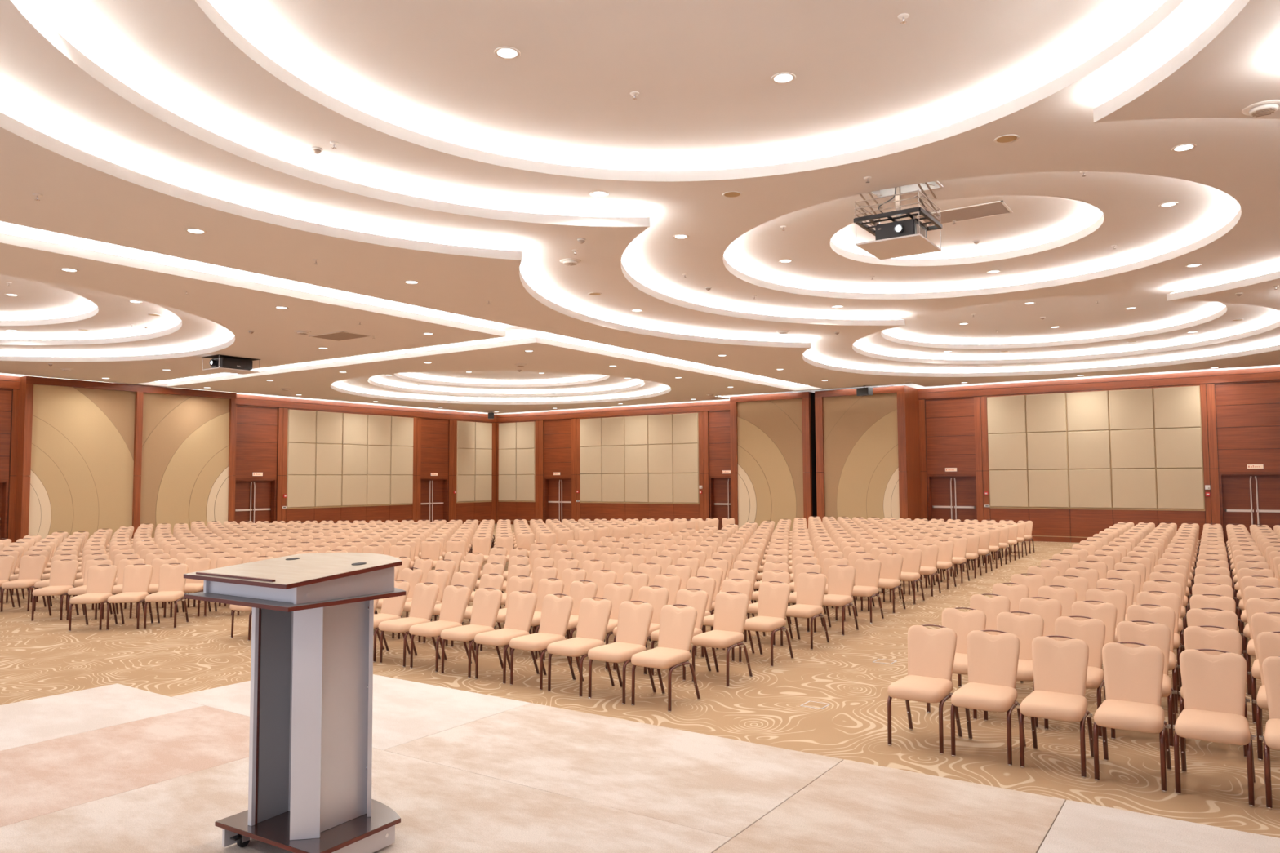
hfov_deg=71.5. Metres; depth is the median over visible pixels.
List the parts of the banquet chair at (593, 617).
leg, seat, leg, leg, backrest, leg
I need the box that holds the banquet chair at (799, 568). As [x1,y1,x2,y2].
[787,563,824,632]
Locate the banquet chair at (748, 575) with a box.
[711,568,756,635]
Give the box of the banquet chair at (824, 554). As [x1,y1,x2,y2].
[820,551,843,608]
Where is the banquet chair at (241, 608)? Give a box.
[229,604,252,641]
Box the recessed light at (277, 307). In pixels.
[274,306,288,309]
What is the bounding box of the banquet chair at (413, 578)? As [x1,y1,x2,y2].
[373,567,422,639]
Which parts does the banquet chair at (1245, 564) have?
leg, seat, backrest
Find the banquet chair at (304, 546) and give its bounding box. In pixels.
[293,542,315,552]
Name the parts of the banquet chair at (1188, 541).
backrest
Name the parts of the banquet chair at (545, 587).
seat, leg, backrest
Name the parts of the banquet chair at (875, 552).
backrest, leg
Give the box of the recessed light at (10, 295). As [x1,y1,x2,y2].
[4,293,18,296]
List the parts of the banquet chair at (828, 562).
seat, backrest, leg, leg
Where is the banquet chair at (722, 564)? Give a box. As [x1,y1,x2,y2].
[704,558,728,590]
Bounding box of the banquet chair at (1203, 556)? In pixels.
[1197,553,1227,562]
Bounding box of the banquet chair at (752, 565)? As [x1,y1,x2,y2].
[719,560,758,614]
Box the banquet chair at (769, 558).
[751,554,790,606]
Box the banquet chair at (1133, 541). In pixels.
[1113,537,1136,551]
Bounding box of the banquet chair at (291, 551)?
[280,546,302,555]
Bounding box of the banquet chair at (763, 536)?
[751,533,767,555]
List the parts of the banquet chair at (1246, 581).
leg, seat, backrest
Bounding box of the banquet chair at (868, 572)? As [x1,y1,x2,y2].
[844,558,884,624]
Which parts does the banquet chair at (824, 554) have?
backrest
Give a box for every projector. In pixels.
[201,354,261,374]
[853,181,942,259]
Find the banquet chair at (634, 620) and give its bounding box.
[587,600,656,705]
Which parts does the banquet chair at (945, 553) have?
leg, backrest, seat, leg, leg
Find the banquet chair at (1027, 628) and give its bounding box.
[983,611,1044,728]
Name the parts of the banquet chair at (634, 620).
leg, seat, leg, leg, backrest, leg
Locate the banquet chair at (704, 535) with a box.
[693,532,708,541]
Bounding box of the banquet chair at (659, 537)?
[648,533,663,545]
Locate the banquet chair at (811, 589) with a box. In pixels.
[780,572,829,650]
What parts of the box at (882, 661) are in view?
carpet lid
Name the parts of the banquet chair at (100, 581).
leg, leg, seat, backrest, leg, leg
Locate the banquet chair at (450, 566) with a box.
[435,560,455,617]
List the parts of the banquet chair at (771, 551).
seat, backrest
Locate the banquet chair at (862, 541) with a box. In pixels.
[858,537,878,547]
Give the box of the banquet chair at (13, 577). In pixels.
[5,550,48,603]
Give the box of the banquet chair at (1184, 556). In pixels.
[1162,551,1192,596]
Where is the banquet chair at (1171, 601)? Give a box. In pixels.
[1136,591,1184,688]
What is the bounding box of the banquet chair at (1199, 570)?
[1195,565,1230,577]
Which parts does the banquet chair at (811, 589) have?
leg, leg, seat, backrest, leg, leg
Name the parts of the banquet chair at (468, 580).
seat, backrest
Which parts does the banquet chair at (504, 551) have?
backrest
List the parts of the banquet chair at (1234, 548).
backrest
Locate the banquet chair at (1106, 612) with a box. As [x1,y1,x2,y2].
[1071,600,1116,663]
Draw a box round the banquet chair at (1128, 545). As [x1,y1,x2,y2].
[1107,541,1132,556]
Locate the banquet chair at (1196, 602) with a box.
[1189,594,1242,653]
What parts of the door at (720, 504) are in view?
latch rod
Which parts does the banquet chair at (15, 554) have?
backrest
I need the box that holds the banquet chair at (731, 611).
[691,591,752,687]
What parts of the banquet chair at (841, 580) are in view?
leg, leg, seat, backrest, leg, leg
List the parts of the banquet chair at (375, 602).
backrest, leg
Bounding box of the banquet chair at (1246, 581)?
[1238,575,1279,655]
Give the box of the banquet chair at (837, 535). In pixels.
[833,533,851,546]
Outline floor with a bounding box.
[0,524,1279,838]
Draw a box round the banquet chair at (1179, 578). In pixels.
[1149,571,1187,628]
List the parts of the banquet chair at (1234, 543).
backrest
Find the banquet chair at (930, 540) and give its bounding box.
[923,536,945,582]
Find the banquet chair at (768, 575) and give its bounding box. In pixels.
[744,570,793,646]
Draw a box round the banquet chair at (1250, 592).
[1240,585,1279,659]
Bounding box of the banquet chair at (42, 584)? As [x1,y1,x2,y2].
[34,554,77,611]
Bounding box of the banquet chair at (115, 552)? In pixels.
[111,548,135,565]
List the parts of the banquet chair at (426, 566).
backrest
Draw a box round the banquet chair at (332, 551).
[325,550,347,552]
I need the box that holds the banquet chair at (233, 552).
[224,546,248,559]
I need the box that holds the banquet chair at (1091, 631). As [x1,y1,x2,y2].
[1044,616,1106,737]
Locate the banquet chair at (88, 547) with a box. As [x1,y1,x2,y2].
[76,544,105,573]
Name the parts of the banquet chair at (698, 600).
leg, seat, leg, backrest, leg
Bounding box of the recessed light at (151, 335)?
[0,332,154,339]
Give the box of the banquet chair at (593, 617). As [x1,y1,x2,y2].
[546,597,614,697]
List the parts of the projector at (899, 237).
scissor arm, scissor arm, scissor arm, guard rail, len glass, ceiling lid, carrier frame, hatch frame, scissor arm, scissor arm, scissor arm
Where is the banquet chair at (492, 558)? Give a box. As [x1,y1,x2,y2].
[475,554,506,593]
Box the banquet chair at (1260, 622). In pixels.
[1248,612,1279,724]
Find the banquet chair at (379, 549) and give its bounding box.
[362,545,384,554]
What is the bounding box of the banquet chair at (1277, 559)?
[1273,556,1279,581]
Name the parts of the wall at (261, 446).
panel trim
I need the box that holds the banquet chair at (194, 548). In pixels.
[190,543,211,553]
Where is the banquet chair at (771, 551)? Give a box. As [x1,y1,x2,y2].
[754,548,788,591]
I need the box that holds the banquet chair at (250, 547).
[242,542,263,553]
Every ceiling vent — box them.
[308,331,371,341]
[1241,99,1279,117]
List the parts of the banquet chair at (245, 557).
backrest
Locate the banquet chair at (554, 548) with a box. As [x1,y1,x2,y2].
[549,544,567,559]
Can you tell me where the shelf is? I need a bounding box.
[183,591,405,612]
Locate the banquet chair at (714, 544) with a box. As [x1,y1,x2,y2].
[700,540,718,553]
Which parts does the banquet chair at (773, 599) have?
leg, leg, seat, backrest, leg, leg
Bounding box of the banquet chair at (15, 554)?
[0,550,19,603]
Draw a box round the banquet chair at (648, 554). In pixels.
[636,548,657,565]
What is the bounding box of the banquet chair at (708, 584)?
[686,576,718,657]
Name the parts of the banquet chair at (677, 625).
leg, seat, leg, leg, backrest, handle, leg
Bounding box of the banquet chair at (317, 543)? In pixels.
[306,537,325,547]
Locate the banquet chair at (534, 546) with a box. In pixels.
[528,542,546,566]
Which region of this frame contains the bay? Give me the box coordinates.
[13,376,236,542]
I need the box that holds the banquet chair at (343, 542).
[330,537,350,546]
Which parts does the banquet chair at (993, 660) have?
leg, leg, seat, backrest, handle, leg, leg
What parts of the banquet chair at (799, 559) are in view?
seat, backrest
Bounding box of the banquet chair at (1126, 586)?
[1096,577,1133,621]
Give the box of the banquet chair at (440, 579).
[397,569,449,643]
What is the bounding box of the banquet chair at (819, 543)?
[815,540,835,558]
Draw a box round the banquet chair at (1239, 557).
[1234,554,1266,614]
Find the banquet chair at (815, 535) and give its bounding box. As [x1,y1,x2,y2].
[812,532,829,546]
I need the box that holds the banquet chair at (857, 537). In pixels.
[854,533,873,542]
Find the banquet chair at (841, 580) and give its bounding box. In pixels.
[813,564,858,635]
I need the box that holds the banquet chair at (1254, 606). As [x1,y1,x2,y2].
[1243,597,1279,696]
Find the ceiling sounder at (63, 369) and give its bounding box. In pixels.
[59,368,73,371]
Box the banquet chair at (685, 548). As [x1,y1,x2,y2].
[670,544,689,557]
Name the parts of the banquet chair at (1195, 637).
seat, leg, handle, backrest, leg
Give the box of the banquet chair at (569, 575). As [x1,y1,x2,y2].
[538,568,586,628]
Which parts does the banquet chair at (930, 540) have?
backrest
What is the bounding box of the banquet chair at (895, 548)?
[881,542,913,594]
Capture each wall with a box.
[0,373,496,542]
[496,364,1279,542]
[729,385,921,532]
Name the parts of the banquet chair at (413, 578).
seat, backrest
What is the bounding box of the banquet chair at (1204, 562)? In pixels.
[1196,559,1228,568]
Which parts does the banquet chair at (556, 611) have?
leg, seat, leg, leg, backrest, leg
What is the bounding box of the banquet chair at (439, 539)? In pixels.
[425,537,444,559]
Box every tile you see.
[0,684,204,751]
[0,706,249,827]
[0,747,732,852]
[172,674,531,750]
[383,702,843,838]
[712,760,1066,852]
[1037,800,1279,852]
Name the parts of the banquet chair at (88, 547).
backrest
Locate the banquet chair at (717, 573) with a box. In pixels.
[697,566,723,632]
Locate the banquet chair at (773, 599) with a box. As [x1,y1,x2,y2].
[738,581,793,666]
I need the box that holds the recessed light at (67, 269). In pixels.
[59,267,79,272]
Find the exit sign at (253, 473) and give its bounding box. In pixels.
[252,472,262,475]
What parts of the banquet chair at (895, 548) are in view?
backrest, leg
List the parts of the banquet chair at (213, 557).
backrest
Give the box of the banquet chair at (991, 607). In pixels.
[958,593,1010,688]
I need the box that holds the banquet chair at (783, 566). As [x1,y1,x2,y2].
[747,561,791,624]
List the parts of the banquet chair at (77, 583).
seat, backrest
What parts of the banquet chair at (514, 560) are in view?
seat, backrest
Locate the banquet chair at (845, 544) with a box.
[840,541,860,553]
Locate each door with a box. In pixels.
[0,480,8,540]
[234,480,276,524]
[420,479,448,522]
[543,478,571,524]
[709,476,731,529]
[927,475,977,522]
[1218,473,1279,546]
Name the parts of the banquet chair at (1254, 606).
leg, seat, backrest, handle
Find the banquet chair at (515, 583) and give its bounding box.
[480,575,533,651]
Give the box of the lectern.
[183,552,405,852]
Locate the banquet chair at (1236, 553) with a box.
[1232,549,1262,599]
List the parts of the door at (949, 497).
latch rod, latch rod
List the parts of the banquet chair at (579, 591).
leg, seat, leg, backrest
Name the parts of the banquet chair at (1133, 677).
leg, leg, seat, handle, backrest, leg, leg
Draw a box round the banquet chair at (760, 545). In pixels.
[745,542,764,573]
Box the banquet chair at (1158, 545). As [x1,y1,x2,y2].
[1137,542,1162,559]
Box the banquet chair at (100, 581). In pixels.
[68,564,117,631]
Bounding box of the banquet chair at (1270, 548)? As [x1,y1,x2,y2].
[1266,546,1279,569]
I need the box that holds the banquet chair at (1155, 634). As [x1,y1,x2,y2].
[1111,620,1177,747]
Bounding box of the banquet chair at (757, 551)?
[741,546,762,581]
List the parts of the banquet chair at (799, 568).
seat, backrest, leg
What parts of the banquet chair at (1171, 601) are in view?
backrest, handle, seat, leg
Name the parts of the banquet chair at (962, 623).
leg, seat, backrest, handle, leg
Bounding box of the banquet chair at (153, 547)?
[136,544,159,556]
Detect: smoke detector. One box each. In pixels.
[311,146,322,154]
[577,238,586,244]
[973,240,979,244]
[1235,292,1243,296]
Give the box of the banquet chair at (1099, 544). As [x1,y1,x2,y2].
[1079,540,1102,550]
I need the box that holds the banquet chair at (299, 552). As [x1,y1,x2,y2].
[295,550,318,554]
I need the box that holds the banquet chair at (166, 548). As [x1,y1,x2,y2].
[163,543,185,554]
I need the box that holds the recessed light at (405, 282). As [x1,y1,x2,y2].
[404,280,419,284]
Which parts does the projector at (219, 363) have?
ceiling lid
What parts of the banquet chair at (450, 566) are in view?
backrest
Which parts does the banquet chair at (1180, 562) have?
backrest, seat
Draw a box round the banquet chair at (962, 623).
[926,607,986,720]
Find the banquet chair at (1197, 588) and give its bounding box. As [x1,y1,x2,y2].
[1191,582,1233,598]
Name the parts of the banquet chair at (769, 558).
seat, backrest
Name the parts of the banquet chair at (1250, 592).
leg, seat, backrest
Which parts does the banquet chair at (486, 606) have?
leg, seat, leg, leg, backrest, leg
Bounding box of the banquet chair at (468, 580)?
[422,571,475,646]
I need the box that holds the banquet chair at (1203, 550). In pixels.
[1199,548,1226,556]
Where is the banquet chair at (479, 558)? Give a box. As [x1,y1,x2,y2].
[450,552,484,585]
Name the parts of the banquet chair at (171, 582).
leg, leg, seat, backrest, leg, leg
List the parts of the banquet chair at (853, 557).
backrest, leg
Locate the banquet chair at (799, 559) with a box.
[789,555,817,618]
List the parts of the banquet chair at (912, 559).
leg, seat, backrest, leg, leg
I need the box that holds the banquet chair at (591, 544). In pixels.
[586,540,603,554]
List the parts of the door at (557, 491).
latch rod, latch rod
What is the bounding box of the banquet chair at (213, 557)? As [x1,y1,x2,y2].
[193,551,230,607]
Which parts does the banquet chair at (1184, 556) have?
backrest, seat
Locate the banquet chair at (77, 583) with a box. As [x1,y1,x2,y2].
[65,553,108,610]
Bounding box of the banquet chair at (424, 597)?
[378,582,440,667]
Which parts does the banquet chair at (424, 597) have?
leg, seat, leg, leg, backrest, leg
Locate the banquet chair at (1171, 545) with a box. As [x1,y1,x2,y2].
[1167,542,1195,579]
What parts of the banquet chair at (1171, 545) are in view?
backrest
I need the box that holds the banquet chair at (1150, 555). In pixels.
[1127,551,1155,573]
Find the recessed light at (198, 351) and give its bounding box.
[1,348,202,356]
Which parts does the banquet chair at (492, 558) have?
seat, backrest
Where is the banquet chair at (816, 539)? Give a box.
[813,536,831,556]
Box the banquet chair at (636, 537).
[630,533,644,544]
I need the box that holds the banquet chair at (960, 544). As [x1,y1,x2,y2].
[940,537,969,583]
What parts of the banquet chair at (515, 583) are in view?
seat, backrest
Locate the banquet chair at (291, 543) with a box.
[282,538,302,548]
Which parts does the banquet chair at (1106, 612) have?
handle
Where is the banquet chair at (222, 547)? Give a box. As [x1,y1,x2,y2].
[216,542,237,553]
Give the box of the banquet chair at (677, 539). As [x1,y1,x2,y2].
[666,534,683,545]
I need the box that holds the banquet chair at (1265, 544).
[1262,542,1279,563]
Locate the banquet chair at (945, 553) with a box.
[924,540,956,589]
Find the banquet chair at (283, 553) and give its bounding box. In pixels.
[265,551,289,558]
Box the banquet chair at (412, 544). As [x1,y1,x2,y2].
[395,540,416,570]
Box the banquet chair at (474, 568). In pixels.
[434,560,480,621]
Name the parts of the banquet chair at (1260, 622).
leg, seat, backrest, handle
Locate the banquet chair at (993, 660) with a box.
[950,630,1026,766]
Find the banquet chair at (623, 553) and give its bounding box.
[614,546,633,564]
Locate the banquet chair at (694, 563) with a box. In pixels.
[676,556,699,577]
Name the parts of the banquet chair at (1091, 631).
leg, handle, backrest, seat, leg, leg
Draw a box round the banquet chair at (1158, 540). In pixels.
[1141,537,1164,558]
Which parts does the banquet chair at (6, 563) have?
seat, backrest, leg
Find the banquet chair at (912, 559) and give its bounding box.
[889,548,924,604]
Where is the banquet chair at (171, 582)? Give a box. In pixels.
[143,563,188,629]
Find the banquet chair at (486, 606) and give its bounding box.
[440,587,502,678]
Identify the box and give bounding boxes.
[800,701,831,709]
[873,658,896,664]
[1204,484,1210,489]
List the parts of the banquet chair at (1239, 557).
leg, seat, backrest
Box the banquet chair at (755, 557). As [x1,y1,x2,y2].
[737,553,759,591]
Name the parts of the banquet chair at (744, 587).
leg, seat, leg, backrest, leg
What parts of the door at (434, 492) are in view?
latch rod, latch rod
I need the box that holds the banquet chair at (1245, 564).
[1234,560,1270,627]
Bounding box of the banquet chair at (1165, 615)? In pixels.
[1127,604,1180,715]
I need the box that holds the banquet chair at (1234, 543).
[1230,540,1256,587]
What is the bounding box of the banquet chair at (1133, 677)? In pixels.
[1093,642,1171,792]
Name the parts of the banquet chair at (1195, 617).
handle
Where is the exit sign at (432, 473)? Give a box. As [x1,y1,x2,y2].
[431,472,437,475]
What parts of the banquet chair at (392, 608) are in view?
leg, leg, seat, backrest, leg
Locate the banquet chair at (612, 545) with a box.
[606,541,623,555]
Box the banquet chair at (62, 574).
[31,559,79,621]
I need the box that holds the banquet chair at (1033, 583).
[1010,573,1044,600]
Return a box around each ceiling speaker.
[147,313,160,315]
[588,292,601,295]
[722,191,742,198]
[994,133,1019,143]
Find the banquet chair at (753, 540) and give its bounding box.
[748,537,766,559]
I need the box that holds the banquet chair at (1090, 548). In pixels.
[1071,543,1096,555]
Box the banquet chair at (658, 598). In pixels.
[613,585,669,675]
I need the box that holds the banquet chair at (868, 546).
[864,542,888,590]
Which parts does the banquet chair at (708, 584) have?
backrest, seat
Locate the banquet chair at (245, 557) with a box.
[224,551,260,606]
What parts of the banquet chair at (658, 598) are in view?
leg, seat, leg, backrest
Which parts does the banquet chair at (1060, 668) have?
leg, leg, seat, handle, backrest, leg, leg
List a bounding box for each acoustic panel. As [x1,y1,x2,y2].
[286,475,315,507]
[287,442,315,475]
[288,409,315,443]
[315,411,342,444]
[315,444,342,475]
[315,475,342,506]
[341,475,366,506]
[342,413,367,444]
[342,444,367,475]
[366,445,391,475]
[366,475,390,505]
[367,414,391,445]
[390,446,413,475]
[390,475,413,504]
[391,416,413,446]
[457,421,475,448]
[457,448,475,475]
[457,475,475,502]
[474,475,492,501]
[475,422,492,448]
[475,448,492,475]
[498,422,516,448]
[498,448,516,475]
[498,475,516,500]
[516,421,534,448]
[516,448,534,474]
[516,475,534,501]
[579,417,601,446]
[579,446,601,474]
[580,474,601,502]
[601,417,624,445]
[601,445,624,473]
[602,474,625,502]
[624,415,648,444]
[624,444,648,473]
[625,473,648,502]
[648,413,672,444]
[648,444,672,473]
[648,473,673,502]
[672,413,697,444]
[673,443,698,472]
[673,473,698,502]
[986,395,1026,433]
[988,433,1026,470]
[989,470,1028,506]
[1026,392,1066,432]
[1026,431,1067,469]
[1027,469,1069,507]
[1066,391,1109,431]
[1067,430,1110,469]
[1068,469,1111,507]
[1108,388,1153,430]
[1110,429,1155,468]
[1111,468,1156,508]
[1153,386,1200,428]
[1155,427,1202,468]
[1156,468,1204,509]
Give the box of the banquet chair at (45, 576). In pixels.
[35,549,77,602]
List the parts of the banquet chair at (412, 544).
backrest, seat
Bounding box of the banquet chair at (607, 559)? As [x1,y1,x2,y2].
[600,552,621,573]
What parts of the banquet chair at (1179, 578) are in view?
backrest, seat, leg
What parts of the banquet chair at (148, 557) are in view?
backrest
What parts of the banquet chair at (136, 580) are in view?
leg, leg, seat, backrest, leg, leg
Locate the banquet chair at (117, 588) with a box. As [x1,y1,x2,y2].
[102,558,145,618]
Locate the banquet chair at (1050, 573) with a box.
[1026,565,1058,587]
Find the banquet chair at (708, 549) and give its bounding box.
[693,545,713,559]
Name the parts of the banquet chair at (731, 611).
leg, leg, seat, backrest, leg, leg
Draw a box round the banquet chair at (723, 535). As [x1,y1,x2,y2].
[711,533,728,546]
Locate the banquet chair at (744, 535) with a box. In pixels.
[730,533,747,547]
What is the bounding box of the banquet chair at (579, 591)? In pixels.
[542,580,597,664]
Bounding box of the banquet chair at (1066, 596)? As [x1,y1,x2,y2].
[1037,585,1076,617]
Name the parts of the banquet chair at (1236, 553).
leg, seat, backrest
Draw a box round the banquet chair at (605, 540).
[600,536,615,548]
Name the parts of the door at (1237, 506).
latch rod, latch rod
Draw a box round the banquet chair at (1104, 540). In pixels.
[1086,536,1108,546]
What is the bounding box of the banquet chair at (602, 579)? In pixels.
[568,569,617,635]
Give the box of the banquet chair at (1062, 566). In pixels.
[1040,559,1070,577]
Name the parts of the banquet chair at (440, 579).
seat, backrest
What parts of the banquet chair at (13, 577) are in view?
leg, leg, seat, leg, backrest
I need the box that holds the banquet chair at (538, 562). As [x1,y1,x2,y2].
[531,556,554,578]
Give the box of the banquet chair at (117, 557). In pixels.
[97,553,139,609]
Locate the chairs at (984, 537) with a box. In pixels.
[0,515,1279,595]
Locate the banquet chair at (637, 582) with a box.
[622,572,651,641]
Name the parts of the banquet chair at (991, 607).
leg, backrest, handle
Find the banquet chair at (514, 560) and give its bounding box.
[501,555,529,591]
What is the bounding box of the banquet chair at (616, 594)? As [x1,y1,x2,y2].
[576,582,632,670]
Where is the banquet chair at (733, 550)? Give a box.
[716,546,737,569]
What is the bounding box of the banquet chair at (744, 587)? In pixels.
[701,578,755,662]
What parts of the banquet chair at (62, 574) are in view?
leg, leg, seat, leg, backrest, leg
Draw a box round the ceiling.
[0,0,1279,413]
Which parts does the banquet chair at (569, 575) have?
backrest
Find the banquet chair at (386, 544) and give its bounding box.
[370,541,391,555]
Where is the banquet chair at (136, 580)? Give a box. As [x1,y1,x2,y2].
[106,564,153,631]
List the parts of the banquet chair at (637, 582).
backrest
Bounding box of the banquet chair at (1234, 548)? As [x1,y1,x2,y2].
[1231,544,1259,586]
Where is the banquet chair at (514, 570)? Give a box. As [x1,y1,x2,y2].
[500,564,533,627]
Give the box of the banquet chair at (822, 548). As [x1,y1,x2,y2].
[817,545,839,565]
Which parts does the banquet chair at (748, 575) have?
seat, backrest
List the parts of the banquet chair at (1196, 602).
handle, backrest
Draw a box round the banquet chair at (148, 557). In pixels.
[143,552,170,604]
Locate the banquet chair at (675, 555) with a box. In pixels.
[660,549,681,566]
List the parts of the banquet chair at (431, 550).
seat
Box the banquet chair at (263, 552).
[253,546,275,558]
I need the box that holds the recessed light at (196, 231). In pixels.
[185,228,206,234]
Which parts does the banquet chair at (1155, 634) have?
leg, backrest, handle, seat, leg, leg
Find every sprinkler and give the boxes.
[32,193,42,200]
[329,141,338,148]
[630,91,639,100]
[863,176,871,182]
[897,13,909,24]
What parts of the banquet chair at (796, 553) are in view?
seat, backrest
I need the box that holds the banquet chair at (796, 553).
[789,549,814,582]
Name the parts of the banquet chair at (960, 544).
leg, backrest, seat, leg, leg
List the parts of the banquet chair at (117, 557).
backrest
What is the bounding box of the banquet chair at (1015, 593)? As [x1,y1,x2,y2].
[991,582,1029,616]
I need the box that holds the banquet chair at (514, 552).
[502,548,528,581]
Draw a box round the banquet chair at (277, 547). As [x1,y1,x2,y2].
[268,542,289,553]
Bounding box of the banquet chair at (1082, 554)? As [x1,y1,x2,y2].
[1062,548,1088,561]
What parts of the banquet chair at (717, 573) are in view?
backrest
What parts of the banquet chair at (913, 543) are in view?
backrest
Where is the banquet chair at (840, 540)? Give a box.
[836,537,855,551]
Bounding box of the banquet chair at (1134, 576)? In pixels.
[1106,569,1141,604]
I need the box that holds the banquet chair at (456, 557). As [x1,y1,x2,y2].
[444,551,462,574]
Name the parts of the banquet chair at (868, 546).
backrest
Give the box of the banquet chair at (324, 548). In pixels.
[307,546,330,552]
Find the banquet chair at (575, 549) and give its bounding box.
[570,545,588,559]
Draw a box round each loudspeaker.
[488,411,493,418]
[856,386,872,396]
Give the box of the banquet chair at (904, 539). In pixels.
[899,535,918,545]
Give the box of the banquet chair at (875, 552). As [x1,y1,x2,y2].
[860,546,895,602]
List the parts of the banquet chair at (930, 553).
leg, backrest, seat, leg, leg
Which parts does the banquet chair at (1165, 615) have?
handle, backrest, seat, leg, leg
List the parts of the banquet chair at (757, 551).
backrest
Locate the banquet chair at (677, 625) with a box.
[631,604,700,712]
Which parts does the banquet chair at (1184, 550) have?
backrest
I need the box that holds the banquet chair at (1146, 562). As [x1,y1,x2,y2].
[1121,555,1151,582]
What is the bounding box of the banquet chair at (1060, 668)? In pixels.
[1018,635,1093,778]
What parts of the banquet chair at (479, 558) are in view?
backrest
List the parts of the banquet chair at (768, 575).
leg, seat, leg, backrest, leg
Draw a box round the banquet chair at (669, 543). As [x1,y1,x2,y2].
[657,538,675,551]
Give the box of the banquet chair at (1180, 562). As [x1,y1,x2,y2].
[1157,557,1192,608]
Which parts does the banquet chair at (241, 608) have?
leg, seat, leg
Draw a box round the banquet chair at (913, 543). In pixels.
[899,539,930,587]
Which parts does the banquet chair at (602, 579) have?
backrest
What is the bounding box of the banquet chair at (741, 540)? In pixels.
[726,537,744,553]
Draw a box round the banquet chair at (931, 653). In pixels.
[887,624,962,755]
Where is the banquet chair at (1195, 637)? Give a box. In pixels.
[1178,625,1249,759]
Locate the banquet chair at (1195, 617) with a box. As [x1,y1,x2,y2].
[1186,608,1238,631]
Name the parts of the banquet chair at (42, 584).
leg, seat, leg, backrest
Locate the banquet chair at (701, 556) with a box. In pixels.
[685,551,706,568]
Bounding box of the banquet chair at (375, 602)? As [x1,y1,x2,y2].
[373,599,384,650]
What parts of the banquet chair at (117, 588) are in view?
leg, leg, seat, leg, backrest, leg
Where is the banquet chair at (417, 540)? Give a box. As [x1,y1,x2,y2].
[401,537,421,561]
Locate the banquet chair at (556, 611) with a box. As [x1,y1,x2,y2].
[509,593,576,690]
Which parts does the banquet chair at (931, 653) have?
leg, leg, seat, backrest, handle, leg, leg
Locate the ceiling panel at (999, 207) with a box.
[915,200,1013,226]
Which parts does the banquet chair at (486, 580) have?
seat, backrest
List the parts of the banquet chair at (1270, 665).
leg, backrest, seat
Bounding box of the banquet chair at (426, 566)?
[405,558,434,617]
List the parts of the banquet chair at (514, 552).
seat, backrest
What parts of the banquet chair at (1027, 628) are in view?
leg, backrest, handle, seat, leg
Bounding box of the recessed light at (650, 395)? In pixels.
[342,388,657,401]
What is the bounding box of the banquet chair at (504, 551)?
[479,546,507,577]
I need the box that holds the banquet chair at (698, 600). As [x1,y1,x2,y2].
[650,588,711,681]
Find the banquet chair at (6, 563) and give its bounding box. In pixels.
[0,555,14,607]
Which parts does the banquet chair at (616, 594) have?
seat, leg, backrest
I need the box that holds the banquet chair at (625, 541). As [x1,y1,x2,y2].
[617,537,634,549]
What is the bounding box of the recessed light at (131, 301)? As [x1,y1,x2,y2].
[128,300,142,302]
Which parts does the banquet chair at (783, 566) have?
seat, backrest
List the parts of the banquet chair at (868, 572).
leg, seat, backrest, leg, leg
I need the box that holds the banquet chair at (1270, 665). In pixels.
[1258,656,1279,809]
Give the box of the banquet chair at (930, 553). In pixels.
[908,543,941,596]
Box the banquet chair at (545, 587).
[509,577,564,660]
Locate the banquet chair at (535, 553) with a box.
[529,549,550,577]
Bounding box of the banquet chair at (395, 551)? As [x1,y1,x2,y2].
[389,544,411,559]
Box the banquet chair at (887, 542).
[882,538,902,548]
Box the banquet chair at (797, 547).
[788,543,813,573]
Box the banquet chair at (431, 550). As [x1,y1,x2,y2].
[421,540,440,568]
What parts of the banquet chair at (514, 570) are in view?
seat, backrest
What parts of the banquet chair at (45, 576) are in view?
seat, backrest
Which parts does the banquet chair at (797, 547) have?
seat, backrest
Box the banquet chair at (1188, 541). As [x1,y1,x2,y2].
[1170,538,1195,572]
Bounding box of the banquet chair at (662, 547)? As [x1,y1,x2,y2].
[648,542,666,557]
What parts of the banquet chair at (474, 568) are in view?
backrest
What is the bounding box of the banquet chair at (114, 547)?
[109,544,132,559]
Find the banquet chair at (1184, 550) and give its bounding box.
[1164,546,1194,585]
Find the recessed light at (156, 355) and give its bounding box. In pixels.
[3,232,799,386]
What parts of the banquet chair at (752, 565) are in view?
backrest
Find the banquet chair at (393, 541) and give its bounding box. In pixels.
[377,537,397,546]
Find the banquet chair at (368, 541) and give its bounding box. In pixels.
[354,537,373,546]
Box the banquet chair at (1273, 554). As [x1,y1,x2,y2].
[1269,551,1279,577]
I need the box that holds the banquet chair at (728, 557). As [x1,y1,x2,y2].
[711,551,733,579]
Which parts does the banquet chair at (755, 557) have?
backrest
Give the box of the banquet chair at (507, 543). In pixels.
[495,536,514,561]
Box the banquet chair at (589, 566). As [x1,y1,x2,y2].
[582,560,604,583]
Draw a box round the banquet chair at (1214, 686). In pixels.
[1173,648,1256,808]
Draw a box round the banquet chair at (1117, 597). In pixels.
[1085,587,1126,642]
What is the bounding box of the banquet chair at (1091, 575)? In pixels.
[1066,567,1098,589]
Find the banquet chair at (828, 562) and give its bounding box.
[809,557,851,621]
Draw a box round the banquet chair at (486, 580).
[450,573,504,651]
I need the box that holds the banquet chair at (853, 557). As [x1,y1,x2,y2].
[837,551,875,611]
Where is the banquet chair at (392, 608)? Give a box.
[373,579,410,662]
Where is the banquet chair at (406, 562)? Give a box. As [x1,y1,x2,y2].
[395,556,410,582]

